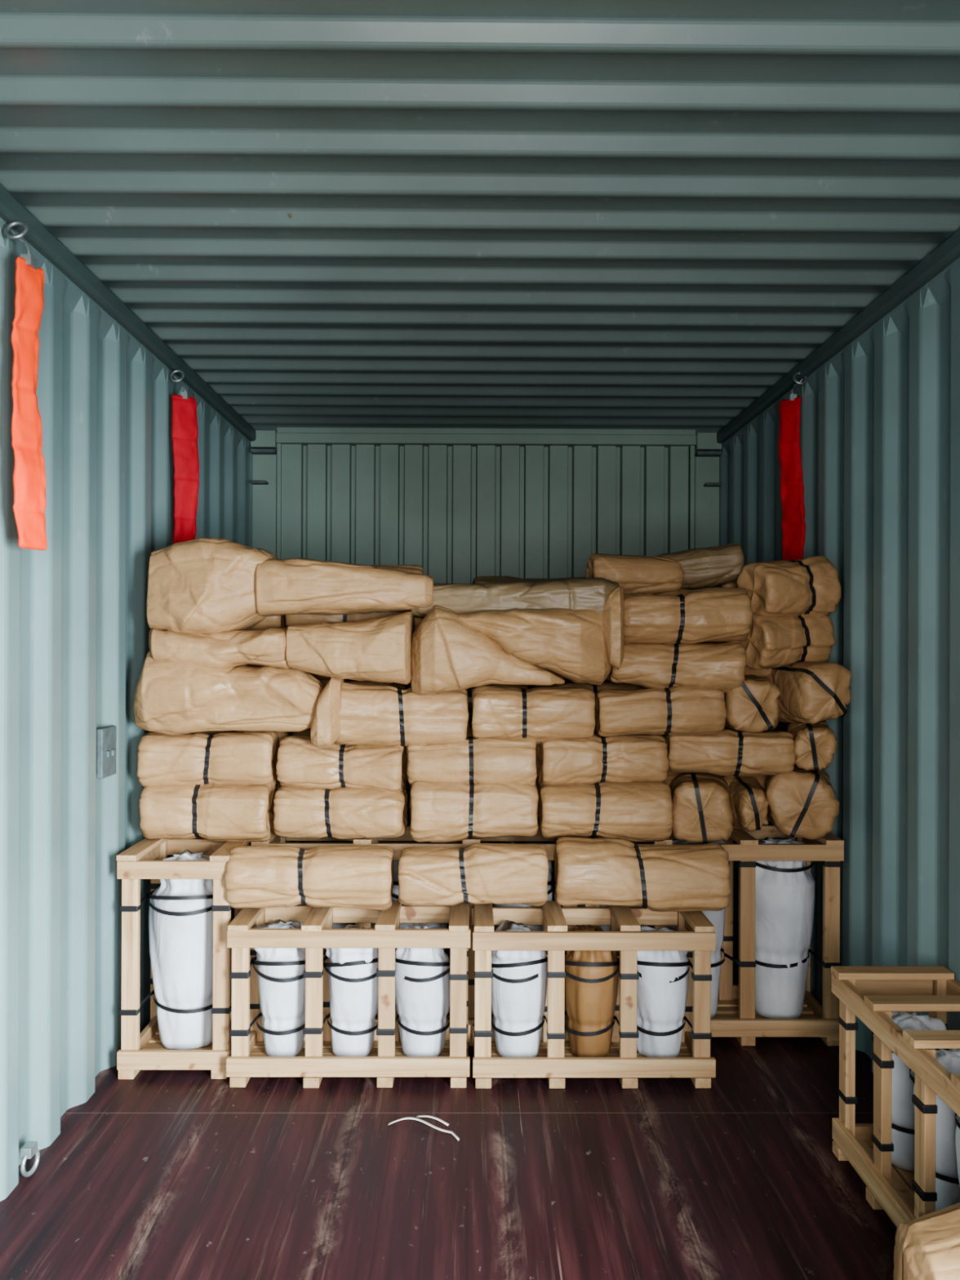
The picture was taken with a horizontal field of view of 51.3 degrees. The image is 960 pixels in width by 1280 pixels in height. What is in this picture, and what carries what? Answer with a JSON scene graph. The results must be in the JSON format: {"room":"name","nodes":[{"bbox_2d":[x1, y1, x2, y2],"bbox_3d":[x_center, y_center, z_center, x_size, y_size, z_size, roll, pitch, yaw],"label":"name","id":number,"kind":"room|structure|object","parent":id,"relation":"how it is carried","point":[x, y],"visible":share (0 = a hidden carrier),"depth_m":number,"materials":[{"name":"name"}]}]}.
{"room":"shipping container interior","nodes":[
{"label":"shipping container interior","id":0,"kind":"room"},
{"bbox_2d":[0,217,253,1201],"bbox_3d":[-1.145,0.141,2.046,0.036,2.390,6.010,0,0,0],"label":"wall","id":1,"kind":"structure","parent":0,"point":[74,628],"depth_m":2.86,"materials":[{"name":"teal metal"}]},
{"bbox_2d":[4,220,47,550],"bbox_3d":[-1.063,-0.602,2.353,0.093,0.777,0.080,0,0,-43],"label":"strap","id":2,"kind":"object","parent":1,"relation":"hanging from","point":[29,504],"visible":1,"depth_m":2.34,"materials":[{"name":"orange fabric"}]},
{"bbox_2d":[20,1141,39,1177],"bbox_3d":[-1.123,1.296,2.491,0.028,0.076,0.067,0,0,0],"label":"ring","id":3,"kind":"object","parent":1,"relation":"attached to","point":[29,1148],"visible":1,"depth_m":2.48,"materials":[{"name":"metal"}]},
{"bbox_2d":[97,725,116,778],"bbox_3d":[-1.135,0.341,3.051,0.026,0.150,0.120,0,0,0],"label":"plate","id":4,"kind":"object","parent":1,"relation":"attached to","point":[106,736],"visible":1,"depth_m":3.02,"materials":[{"name":"grey metal"}]},
{"bbox_2d":[0,182,256,441],"bbox_3d":[-1.124,-1.022,2.046,0.058,0.060,6.010,0,0,0],"label":"top side rail","id":5,"kind":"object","parent":1,"relation":"attached to","point":[38,236],"depth_m":2.96,"materials":[{"name":"metal"}]},
{"bbox_2d":[169,369,199,544],"bbox_3d":[-1.079,-0.617,3.654,0.103,0.747,0.064,0,0,-30],"label":"strap","id":6,"kind":"object","parent":1,"relation":"hanging from","point":[184,430],"visible":0.9,"depth_m":3.64,"materials":[{"name":"red fabric"}]},
{"bbox_2d":[0,904,897,1279],"bbox_3d":[0.049,1.355,2.055,2.440,0.030,6.010,0,0,0],"label":"floor","id":7,"kind":"structure","parent":0,"point":[159,1175],"depth_m":2.46,"materials":[{"name":"red wood"}]},
{"bbox_2d":[116,838,251,1079],"bbox_3d":[-0.936,0.996,3.216,0.345,0.682,0.350,0,0,0],"label":"wooden crate","id":8,"kind":"object","parent":7,"relation":"on","point":[144,1051],"visible":0.62,"depth_m":3.06,"materials":[{"name":"brown wood"}]},
{"bbox_2d":[148,849,213,1049],"bbox_3d":[-0.937,0.984,3.214,0.220,0.614,0.222,0,0,43],"label":"sack","id":9,"kind":"object","parent":8,"relation":"in","point":[181,947],"visible":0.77,"depth_m":3.13,"materials":[{"name":"white"}]},
{"bbox_2d":[226,900,470,1088],"bbox_3d":[-0.395,1.095,3.128,0.732,0.489,0.290,0,0,0],"label":"wooden crate","id":10,"kind":"object","parent":7,"relation":"on","point":[386,1060],"visible":0.85,"depth_m":3.01,"materials":[{"name":"brown wood"}]},
{"bbox_2d":[253,919,305,1056],"bbox_3d":[-0.623,1.089,3.135,0.181,0.407,0.165,0,0,0],"label":"sack","id":11,"kind":"object","parent":10,"relation":"in","point":[282,1005],"visible":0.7,"depth_m":3.07,"materials":[{"name":"white"}]},
{"bbox_2d":[223,844,394,910],"bbox_3d":[-0.525,0.741,3.123,0.510,0.203,0.217,0,0,0],"label":"wrapped bundle","id":12,"kind":"object","parent":10,"relation":"on","point":[353,876],"visible":1,"depth_m":3.04,"materials":[{"name":"brown paper"}]},
{"bbox_2d":[325,924,377,1056],"bbox_3d":[-0.390,1.098,3.123,0.178,0.388,0.180,0,0,0],"label":"sack","id":13,"kind":"object","parent":10,"relation":"in","point":[353,1006],"visible":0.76,"depth_m":3.06,"materials":[{"name":"white"}]},
{"bbox_2d":[395,924,449,1056],"bbox_3d":[-0.183,1.091,3.129,0.182,0.404,0.178,0,0,0],"label":"sack","id":14,"kind":"object","parent":10,"relation":"in","point":[424,1006],"visible":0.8,"depth_m":3.06,"materials":[{"name":"white"}]},
{"bbox_2d":[250,825,577,1045],"bbox_3d":[-0.214,0.998,3.473,1.088,0.684,0.355,0,0,0],"label":"wooden crate","id":15,"kind":"object","parent":7,"relation":"on","point":[275,840],"visible":0.07,"depth_m":3.32,"materials":[{"name":"brown wood"}]},
{"bbox_2d":[297,841,347,928],"bbox_3d":[-0.571,0.998,3.461,0.236,0.589,0.226,0,0,0],"label":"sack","id":16,"kind":"object","parent":15,"relation":"in","point":[335,925],"visible":0.02,"depth_m":3.40,"materials":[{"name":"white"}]},
{"bbox_2d":[391,842,447,951],"bbox_3d":[-0.213,0.999,3.476,0.207,0.589,0.227,0,0,0],"label":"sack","id":17,"kind":"object","parent":15,"relation":"in","point":[395,888],"visible":0.02,"depth_m":3.40,"materials":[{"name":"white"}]},
{"bbox_2d":[133,537,851,843],"bbox_3d":[0.045,0.165,3.426,2.347,1.007,0.678,0,0,-4],"label":"wrapped bundle","id":18,"kind":"object","parent":15,"relation":"on","point":[250,648],"visible":1,"depth_m":3.21,"materials":[{"name":"brown paper"}]},
{"bbox_2d":[493,841,552,931],"bbox_3d":[0.150,0.999,3.464,0.210,0.592,0.224,0,0,0],"label":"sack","id":19,"kind":"object","parent":15,"relation":"in","point":[537,927],"visible":0.06,"depth_m":3.40,"materials":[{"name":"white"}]},
{"bbox_2d":[388,1115,459,1140],"bbox_3d":[-0.141,1.330,2.747,0.215,0.014,0.077,0,0,23],"label":"scrap","id":20,"kind":"object","parent":7,"relation":"on","point":[417,1116],"visible":1,"depth_m":2.76,"materials":[{"name":"white plastic"}]},
{"bbox_2d":[471,900,715,1088],"bbox_3d":[0.339,1.097,3.130,0.733,0.488,0.291,0,0,0],"label":"wooden crate","id":21,"kind":"object","parent":7,"relation":"on","point":[554,1060],"visible":0.84,"depth_m":3.01,"materials":[{"name":"brown wood"}]},
{"bbox_2d":[398,843,548,906],"bbox_3d":[-0.020,0.738,3.123,0.465,0.198,0.189,0,0,0],"label":"wrapped bundle","id":22,"kind":"object","parent":21,"relation":"on","point":[477,873],"visible":1,"depth_m":3.05,"materials":[{"name":"brown paper"}]},
{"bbox_2d":[491,920,547,1057],"bbox_3d":[0.113,1.094,3.126,0.198,0.402,0.196,0,0,0],"label":"sack","id":23,"kind":"object","parent":21,"relation":"in","point":[517,1007],"visible":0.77,"depth_m":3.06,"materials":[{"name":"white"}]},
{"bbox_2d":[564,924,618,1057],"bbox_3d":[0.347,1.097,3.134,0.176,0.396,0.191,0,0,0],"label":"sack","id":24,"kind":"object","parent":21,"relation":"in","point":[590,1007],"visible":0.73,"depth_m":3.06,"materials":[{"name":"paper"}]},
{"bbox_2d":[553,836,730,911],"bbox_3d":[0.503,0.736,3.150,0.542,0.221,0.217,0,0,0],"label":"wrapped bundle","id":25,"kind":"object","parent":21,"relation":"on","point":[598,871],"visible":1,"depth_m":3.06,"materials":[{"name":"brown paper"}]},
{"bbox_2d":[636,924,688,1057],"bbox_3d":[0.551,1.097,3.133,0.200,0.399,0.186,0,0,25],"label":"sack","id":26,"kind":"object","parent":21,"relation":"in","point":[661,1003],"visible":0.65,"depth_m":3.06,"materials":[{"name":"white"}]},
{"bbox_2d":[577,825,844,1045],"bbox_3d":[0.771,1.002,3.481,0.864,0.683,0.356,0,0,0],"label":"wooden crate","id":27,"kind":"object","parent":7,"relation":"on","point":[736,1016],"visible":0.34,"depth_m":3.33,"materials":[{"name":"brown wood"}]},
{"bbox_2d":[577,904,646,931],"bbox_3d":[0.458,0.992,3.476,0.245,0.607,0.253,0,0,-18],"label":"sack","id":28,"kind":"object","parent":27,"relation":"in","point":[605,927],"visible":0.02,"depth_m":3.36,"materials":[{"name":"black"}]},
{"bbox_2d":[669,839,725,1018],"bbox_3d":[0.742,0.990,3.472,0.235,0.614,0.229,0,0,0],"label":"sack","id":29,"kind":"object","parent":27,"relation":"in","point":[717,918],"visible":0.16,"depth_m":3.41,"materials":[{"name":"white plastic"}]},
{"bbox_2d":[755,836,814,1018],"bbox_3d":[1.033,0.994,3.477,0.249,0.608,0.252,0,0,0],"label":"sack","id":30,"kind":"object","parent":27,"relation":"in","point":[784,902],"visible":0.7,"depth_m":3.38,"materials":[{"name":"white plastic"}]},
{"bbox_2d":[831,965,959,1227],"bbox_3d":[1.075,1.100,2.272,0.301,0.489,0.731,0,0,0],"label":"wooden crate","id":31,"kind":"object","parent":7,"relation":"on","point":[871,994],"visible":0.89,"depth_m":2.36,"materials":[{"name":"brown wood"}]},
{"bbox_2d":[891,1011,946,1171],"bbox_3d":[1.071,1.114,2.495,0.168,0.368,0.166,0,0,23],"label":"sack","id":32,"kind":"object","parent":31,"relation":"in","point":[903,1114],"visible":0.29,"depth_m":2.44,"materials":[{"name":"white"}]},
{"bbox_2d":[913,1048,959,1210],"bbox_3d":[1.073,1.113,2.274,0.159,0.368,0.166,0,0,29],"label":"sack","id":33,"kind":"object","parent":31,"relation":"in","point":[948,1193],"visible":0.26,"depth_m":2.21,"materials":[{"name":"white"}]},
{"bbox_2d":[955,1120,959,1185],"bbox_3d":[1.072,1.113,2.057,0.171,0.370,0.178,0,0,0],"label":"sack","id":34,"kind":"object","parent":31,"relation":"in","point":[957,1130],"visible":0.95,"depth_m":2.07,"materials":[{"name":"white"}]},
{"bbox_2d":[893,1202,959,1279],"bbox_3d":[0.948,1.133,1.679,0.470,0.434,0.326,0,0,0],"label":"bundle","id":35,"kind":"object","parent":7,"relation":"on","point":[926,1246],"visible":1,"depth_m":1.67,"materials":[{"name":"beige paper"}]},
{"bbox_2d":[0,0,959,434],"bbox_3d":[0.057,-1.063,2.055,2.440,0.034,6.010,0,0,0],"label":"ceiling","id":36,"kind":"structure","parent":0,"point":[437,214],"depth_m":2.33,"materials":[{"name":"paint"}]},
{"bbox_2d":[252,443,719,904],"bbox_3d":[0.029,0.145,5.080,2.420,2.390,0.080,0,0,0],"label":"wall","id":37,"kind":"structure","parent":0,"point":[460,513],"depth_m":5.06,"materials":[{"name":"metal"}]},
{"bbox_2d":[250,430,276,484],"bbox_3d":[-1.085,-0.916,5.019,0.125,0.265,0.065,0,0,0],"label":"block","id":38,"kind":"object","parent":37,"relation":"attached to","point":[265,443],"visible":0.94,"depth_m":4.99,"materials":[{"name":"paint"}]},
{"bbox_2d":[275,426,696,447],"bbox_3d":[0.033,-1.027,5.053,2.110,0.085,0.075,0,0,0],"label":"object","id":39,"kind":"structure","parent":37,"relation":"attached to","point":[303,436],"depth_m":5.02,"materials":[{"name":"paint"}]},
{"bbox_2d":[694,432,722,486],"bbox_3d":[1.150,-0.908,5.037,0.125,0.265,0.065,0,0,0],"label":"block","id":40,"kind":"object","parent":37,"relation":"attached to","point":[707,446],"visible":0.91,"depth_m":5.01,"materials":[{"name":"paint"}]},
{"bbox_2d":[719,257,959,1072],"bbox_3d":[1.251,0.149,2.065,0.036,2.390,6.010,0,0,0],"label":"wall","id":41,"kind":"structure","parent":0,"point":[880,419],"depth_m":3.03,"materials":[{"name":"metal"}]},
{"bbox_2d":[777,372,807,560],"bbox_3d":[1.166,-0.619,3.732,0.104,0.767,0.063,0,0,31],"label":"strap","id":42,"kind":"object","parent":41,"relation":"hanging from","point":[792,486],"visible":0.95,"depth_m":3.72,"materials":[{"name":"red fabric"}]},
{"bbox_2d":[716,227,959,444],"bbox_3d":[1.238,-1.014,2.065,0.058,0.060,6.010,0,0,0],"label":"top side rail","id":43,"kind":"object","parent":41,"relation":"attached to","point":[948,251],"depth_m":3.18,"materials":[{"name":"metal"}]}
]}

